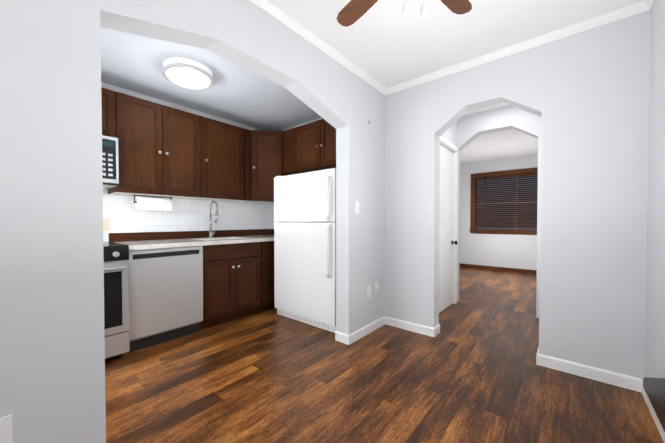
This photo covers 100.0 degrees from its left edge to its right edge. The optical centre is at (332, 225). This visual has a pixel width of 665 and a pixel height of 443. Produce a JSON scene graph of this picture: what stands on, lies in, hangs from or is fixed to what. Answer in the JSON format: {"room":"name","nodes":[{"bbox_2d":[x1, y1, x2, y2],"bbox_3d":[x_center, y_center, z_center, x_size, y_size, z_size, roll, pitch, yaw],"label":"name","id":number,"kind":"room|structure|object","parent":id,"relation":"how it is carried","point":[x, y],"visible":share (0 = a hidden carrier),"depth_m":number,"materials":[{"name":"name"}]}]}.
{"room":"dining room","nodes":[
{"label":"dining room","id":0,"kind":"room"},
{"bbox_2d":[101,82,259,130],"bbox_3d":[-2.082,-0.188,2.898,0.150,2.510,3.550,1,1,40],"label":"wall","id":1,"kind":"structure","parent":0,"point":[143,96],"depth_m":3.10,"materials":[{"name":"paint"}]},
{"bbox_2d":[101,87,116,137],"bbox_3d":[-2.157,-0.975,2.418,0.328,0.422,0.379,1,1,40],"label":"upper cabinet","id":2,"kind":"object","parent":1,"relation":"attached to","point":[108,97],"depth_m":2.42,"materials":[{"name":"brown wood"}]},
{"bbox_2d":[102,135,118,188],"bbox_3d":[-2.228,-0.549,2.238,0.458,0.413,0.756,1,1,40],"label":"microwave","id":3,"kind":"object","parent":2,"relation":"attached to","point":[110,167],"visible":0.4,"depth_m":2.37,"materials":[{"name":"silver metal"}]},
{"bbox_2d":[108,92,164,196],"bbox_3d":[-1.917,-0.746,2.711,0.328,0.888,0.369,1,1,40],"label":"upper cabinet","id":4,"kind":"object","parent":1,"relation":"attached to","point":[140,122],"depth_m":2.61,"materials":[{"name":"brown wood"}]},
{"bbox_2d":[161,106,204,198],"bbox_3d":[-1.677,-0.751,3.000,0.328,0.888,0.382,1,1,40],"label":"upper cabinet","id":5,"kind":"object","parent":1,"relation":"attached to","point":[165,151],"depth_m":2.91,"materials":[{"name":"brown wood"}]},
{"bbox_2d":[133,195,172,210],"bbox_3d":[-1.829,-0.228,2.850,0.116,0.146,0.340,1,1,40],"label":"paper towel holder","id":6,"kind":"object","parent":5,"relation":"attached to","point":[150,203],"visible":1,"depth_m":2.80,"materials":[{"name":"white paper"}]},
{"bbox_2d":[103,189,273,241],"bbox_3d":[-1.973,-0.098,2.907,0.007,0.507,3.390,1,1,40],"label":"tile backsplash","id":7,"kind":"structure","parent":1,"relation":"attached to","point":[123,213],"depth_m":3.22,"materials":[{"name":"white tile"}]},
{"bbox_2d":[103,218,109,230],"bbox_3d":[-2.172,-0.009,2.658,0.007,0.120,0.080,1,1,40],"label":"outlet","id":8,"kind":"object","parent":7,"relation":"attached to","point":[106,224],"visible":0.5,"depth_m":2.67,"materials":[{"name":"beige plastic"}]},
{"bbox_2d":[201,117,244,201],"bbox_3d":[-1.357,-0.757,3.384,0.328,0.888,0.619,1,1,40],"label":"upper cabinet","id":9,"kind":"object","parent":1,"relation":"attached to","point":[224,142],"depth_m":3.26,"materials":[{"name":"brown wood"}]},
{"bbox_2d":[245,129,286,202],"bbox_3d":[-0.877,-0.763,3.739,0.612,0.888,0.696,1,1,40],"label":"upper cabinet","id":10,"kind":"object","parent":1,"relation":"attached to","point":[262,148],"depth_m":3.54,"materials":[{"name":"brown wood"}]},
{"bbox_2d":[0,0,384,442],"bbox_3d":[-1.474,-0.152,0.670,0.145,2.510,6.200,1,1,40],"label":"wall","id":11,"kind":"structure","parent":0,"point":[52,360],"depth_m":1.11,"materials":[{"name":"grey paint"}]},
{"bbox_2d":[0,415,12,442],"bbox_3d":[-1.149,0.724,0.954,0.007,0.115,0.072,1,1,40],"label":"electrical outlet plate","id":12,"kind":"object","parent":11,"relation":"attached to","point":[6,432],"visible":1,"depth_m":0.97,"materials":[{"name":"white plastic"}]},
{"bbox_2d":[249,0,388,95],"bbox_3d":[-1.398,-1.379,0.594,0.042,0.054,6.189,1,1,40],"label":"crown molding","id":13,"kind":"structure","parent":11,"relation":"attached to","point":[272,9],"depth_m":2.11,"materials":[{"name":"white wood"}]},
{"bbox_2d":[355,201,358,213],"bbox_3d":[0.231,-0.168,2.595,0.013,0.115,0.072,1,1,40],"label":"light switch","id":14,"kind":"object","parent":11,"relation":"attached to","point":[356,207],"visible":1,"depth_m":2.59,"materials":[{"name":"white plastic"}]},
{"bbox_2d":[346,316,384,344],"bbox_3d":[0.356,1.027,2.765,0.014,0.085,0.668,1,1,40],"label":"baseboard","id":15,"kind":"structure","parent":11,"relation":"attached to","point":[367,329],"depth_m":2.70,"materials":[{"name":"white wood"}]},
{"bbox_2d":[367,285,370,297],"bbox_3d":[0.363,0.659,2.772,0.007,0.115,0.072,1,1,40],"label":"outlet","id":16,"kind":"object","parent":11,"relation":"attached to","point":[368,291],"visible":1,"depth_m":2.76,"materials":[{"name":"white plastic"}]},
{"bbox_2d":[375,282,378,289],"bbox_3d":[0.459,0.628,2.887,0.007,0.075,0.070,1,1,40],"label":"outlet","id":17,"kind":"object","parent":11,"relation":"attached to","point":[376,285],"visible":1,"depth_m":2.89,"materials":[{"name":"white plastic"}]},
{"bbox_2d":[101,27,321,130],"bbox_3d":[-1.305,-1.394,2.331,1.744,0.080,3.399,1,1,40],"label":"ceiling","id":18,"kind":"structure","parent":0,"point":[234,92],"depth_m":2.71,"materials":[{"name":"paint"}]},
{"bbox_2d":[162,57,213,88],"bbox_3d":[-1.252,-1.298,2.432,0.400,0.113,0.400,1,1,40],"label":"kitchen ceiling light","id":19,"kind":"object","parent":18,"relation":"attached to","point":[187,73],"visible":1,"depth_m":2.33,"materials":[{"name":"white glass"}]},
{"bbox_2d":[105,267,663,442],"bbox_3d":[0.569,1.131,2.017,5.700,0.100,11.250,1,1,40],"label":"floor","id":20,"kind":"structure","parent":0,"point":[471,372],"depth_m":1.87,"materials":[{"name":"brown wood"}]},
{"bbox_2d":[103,242,129,358],"bbox_3d":[-2.114,0.620,2.162,0.696,0.919,0.760,1,1,40],"label":"range","id":21,"kind":"object","parent":20,"relation":"on","point":[116,293],"visible":0.27,"depth_m":2.20,"materials":[{"name":"silver metal"}]},
{"bbox_2d":[127,246,202,352],"bbox_3d":[-1.709,0.636,2.724,0.600,0.868,0.617,1,1,40],"label":"dishwasher","id":22,"kind":"object","parent":20,"relation":"on","point":[165,294],"visible":0.75,"depth_m":2.51,"materials":[{"name":"silver metal"}]},
{"bbox_2d":[200,242,263,329],"bbox_3d":[-1.303,0.627,3.245,0.618,0.870,0.700,1,1,40],"label":"base cabinet","id":23,"kind":"object","parent":20,"relation":"on","point":[241,286],"depth_m":3.03,"materials":[{"name":"brown wood"}]},
{"bbox_2d":[109,229,273,261],"bbox_3d":[-1.726,0.267,2.711,0.644,0.386,3.394,1,1,40],"label":"countertop","id":24,"kind":"structure","parent":23,"relation":"on","point":[146,240],"depth_m":3.00,"materials":[{"name":"stone"}]},
{"bbox_2d":[208,201,217,237],"bbox_3d":[-1.415,-0.074,3.356,0.199,0.446,0.088,1,1,40],"label":"faucet","id":25,"kind":"object","parent":24,"relation":"on","point":[211,233],"visible":1,"depth_m":3.37,"materials":[{"name":"silver metal"}]},
{"bbox_2d":[264,241,273,310],"bbox_3d":[-0.945,0.620,3.675,0.618,0.870,0.420,1,1,40],"label":"base cabinet","id":26,"kind":"object","parent":20,"relation":"on","point":[268,245],"depth_m":3.41,"materials":[{"name":"brown wood"}]},
{"bbox_2d":[274,168,335,332],"bbox_3d":[-0.172,0.243,3.186,0.928,1.640,0.616,1,1,40],"label":"fridge","id":27,"kind":"object","parent":20,"relation":"on","point":[305,249],"visible":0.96,"depth_m":2.95,"materials":[{"name":"white metal"}]},
{"bbox_2d":[441,122,456,273],"bbox_3d":[1.261,-0.195,3.360,0.120,2.510,1.144,1,1,40],"label":"wall","id":28,"kind":"structure","parent":0,"point":[450,134],"depth_m":3.59,"materials":[{"name":"grey paint"}]},
{"bbox_2d":[439,145,457,312],"bbox_3d":[1.426,0.042,3.477,0.106,2.016,0.670,1,1,40],"label":"hall door","id":29,"kind":"structure","parent":28,"relation":"in","point":[446,231],"depth_m":3.50,"materials":[{"name":"white wood"}]},
{"bbox_2d":[440,136,457,303],"bbox_3d":[1.380,0.008,3.494,0.136,2.100,0.787,1,1,40],"label":"door frame","id":30,"kind":"structure","parent":28,"relation":"attached to","point":[449,145],"depth_m":3.73,"materials":[{"name":"white wood"}]},
{"bbox_2d":[270,0,642,163],"bbox_3d":[0.569,-1.478,1.975,5.700,0.100,11.250,1,1,40],"label":"ceiling","id":31,"kind":"structure","parent":0,"point":[386,43],"depth_m":2.06,"materials":[{"name":"paint"}]},
{"bbox_2d":[337,0,471,26],"bbox_3d":[0.355,-1.169,1.253,0.753,0.493,0.788,0,1,7],"label":"ceiling fan","id":32,"kind":"object","parent":31,"relation":"hanging from","point":[351,12],"visible":1,"depth_m":1.54,"materials":[{"name":"brown wood"}]},
{"bbox_2d":[274,10,650,380],"bbox_3d":[0.614,-0.190,3.059,4.090,2.510,0.145,1,1,40],"label":"wall","id":33,"kind":"structure","parent":0,"point":[585,95],"depth_m":2.04,"materials":[{"name":"grey paint"}]},
{"bbox_2d":[281,120,324,174],"bbox_3d":[-0.278,-0.932,3.474,0.646,0.540,0.333,1,1,40],"label":"upper cabinet","id":34,"kind":"object","parent":33,"relation":"attached to","point":[300,145],"depth_m":3.35,"materials":[{"name":"brown wood"}]},
{"bbox_2d":[321,119,335,168],"bbox_3d":[0.152,-0.927,3.117,0.470,0.540,0.333,1,1,40],"label":"upper cabinet","id":35,"kind":"object","parent":33,"relation":"attached to","point":[328,132],"depth_m":3.08,"materials":[{"name":"brown wood"}]},
{"bbox_2d":[385,316,436,336],"bbox_3d":[0.789,1.026,2.844,0.511,0.085,0.034,1,1,40],"label":"baseboard","id":36,"kind":"structure","parent":33,"relation":"attached to","point":[421,329],"depth_m":2.81,"materials":[{"name":"white wood"}]},
{"bbox_2d":[389,3,636,93],"bbox_3d":[1.278,-1.407,2.366,1.770,0.054,0.042,1,1,40],"label":"crown molding","id":37,"kind":"structure","parent":33,"relation":"attached to","point":[630,10],"depth_m":2.16,"materials":[{"name":"white wood"}]},
{"bbox_2d":[536,351,639,391],"bbox_3d":[1.796,1.039,2.007,0.532,0.085,0.034,1,1,40],"label":"baseboard","id":38,"kind":"structure","parent":33,"relation":"attached to","point":[609,377],"depth_m":1.97,"materials":[{"name":"white wood"}]},
{"bbox_2d":[459,154,537,269],"bbox_3d":[3.906,-0.241,6.243,5.600,2.510,0.150,1,1,40],"label":"wall","id":39,"kind":"structure","parent":0,"point":[509,251],"depth_m":6.36,"materials":[{"name":"grey paint"}]},
{"bbox_2d":[459,263,536,273],"bbox_3d":[3.852,0.975,6.199,5.560,0.080,0.015,1,1,40],"label":"baseboard","id":40,"kind":"structure","parent":39,"relation":"attached to","point":[500,268],"depth_m":6.27,"materials":[{"name":"brown wood"}]},
{"bbox_2d":[469,167,537,234],"bbox_3d":[4.010,-0.509,6.119,1.815,1.413,0.199,1,1,40],"label":"window","id":41,"kind":"structure","parent":39,"relation":"in","point":[473,229],"depth_m":6.37,"materials":[{"name":"brown wood"}]},
{"bbox_2d":[475,172,537,229],"bbox_3d":[4.008,-0.512,6.115,1.581,1.215,0.060,1,1,40],"label":"window blinds","id":42,"kind":"object","parent":41,"relation":"attached to","point":[527,218],"visible":0.67,"depth_m":6.20,"materials":[{"name":"brown wood"}]},
{"bbox_2d":[457,105,540,317],"bbox_3d":[1.820,-0.201,3.735,5.600,2.510,0.145,1,1,40],"label":"wall","id":43,"kind":"structure","parent":0,"point":[471,127],"depth_m":3.42,"materials":[{"name":"grey paint"}]},
{"bbox_2d":[644,0,664,377],"bbox_3d":[0.101,-0.131,-0.639,0.150,2.510,6.200,1,1,40],"label":"wall","id":44,"kind":"structure","parent":0,"point":[655,324],"depth_m":1.62,"materials":[{"name":"grey paint"}]},
{"bbox_2d":[637,0,654,13],"bbox_3d":[0.029,-1.360,-0.593,0.042,0.054,6.189,1,1,40],"label":"crown molding","id":45,"kind":"structure","parent":44,"relation":"attached to","point":[645,5],"depth_m":1.77,"materials":[{"name":"white wood"}]},
{"bbox_2d":[639,379,664,442],"bbox_3d":[0.041,1.080,-0.564,0.013,0.085,6.189,1,1,40],"label":"baseboard","id":46,"kind":"structure","parent":44,"relation":"attached to","point":[641,389],"depth_m":1.59,"materials":[{"name":"white wood"}]},
{"bbox_2d":[643,377,664,431],"bbox_3d":[1.473,0.674,1.159,0.021,0.693,1.500,1,1,40],"label":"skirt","id":47,"kind":"object","parent":44,"relation":"attached to","point":[654,388],"visible":1,"depth_m":1.47,"materials":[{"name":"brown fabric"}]},
{"label":"outside","id":48,"kind":"structure","parent":0,"visible":0},
{"bbox_2d":[476,175,537,229],"bbox_3d":[4.362,-0.591,6.541,3.625,3.200,0.001,1,1,40],"label":"sky","id":49,"kind":"structure","parent":48,"point":[503,197],"depth_m":6.70,"materials":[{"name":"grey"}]}
]}

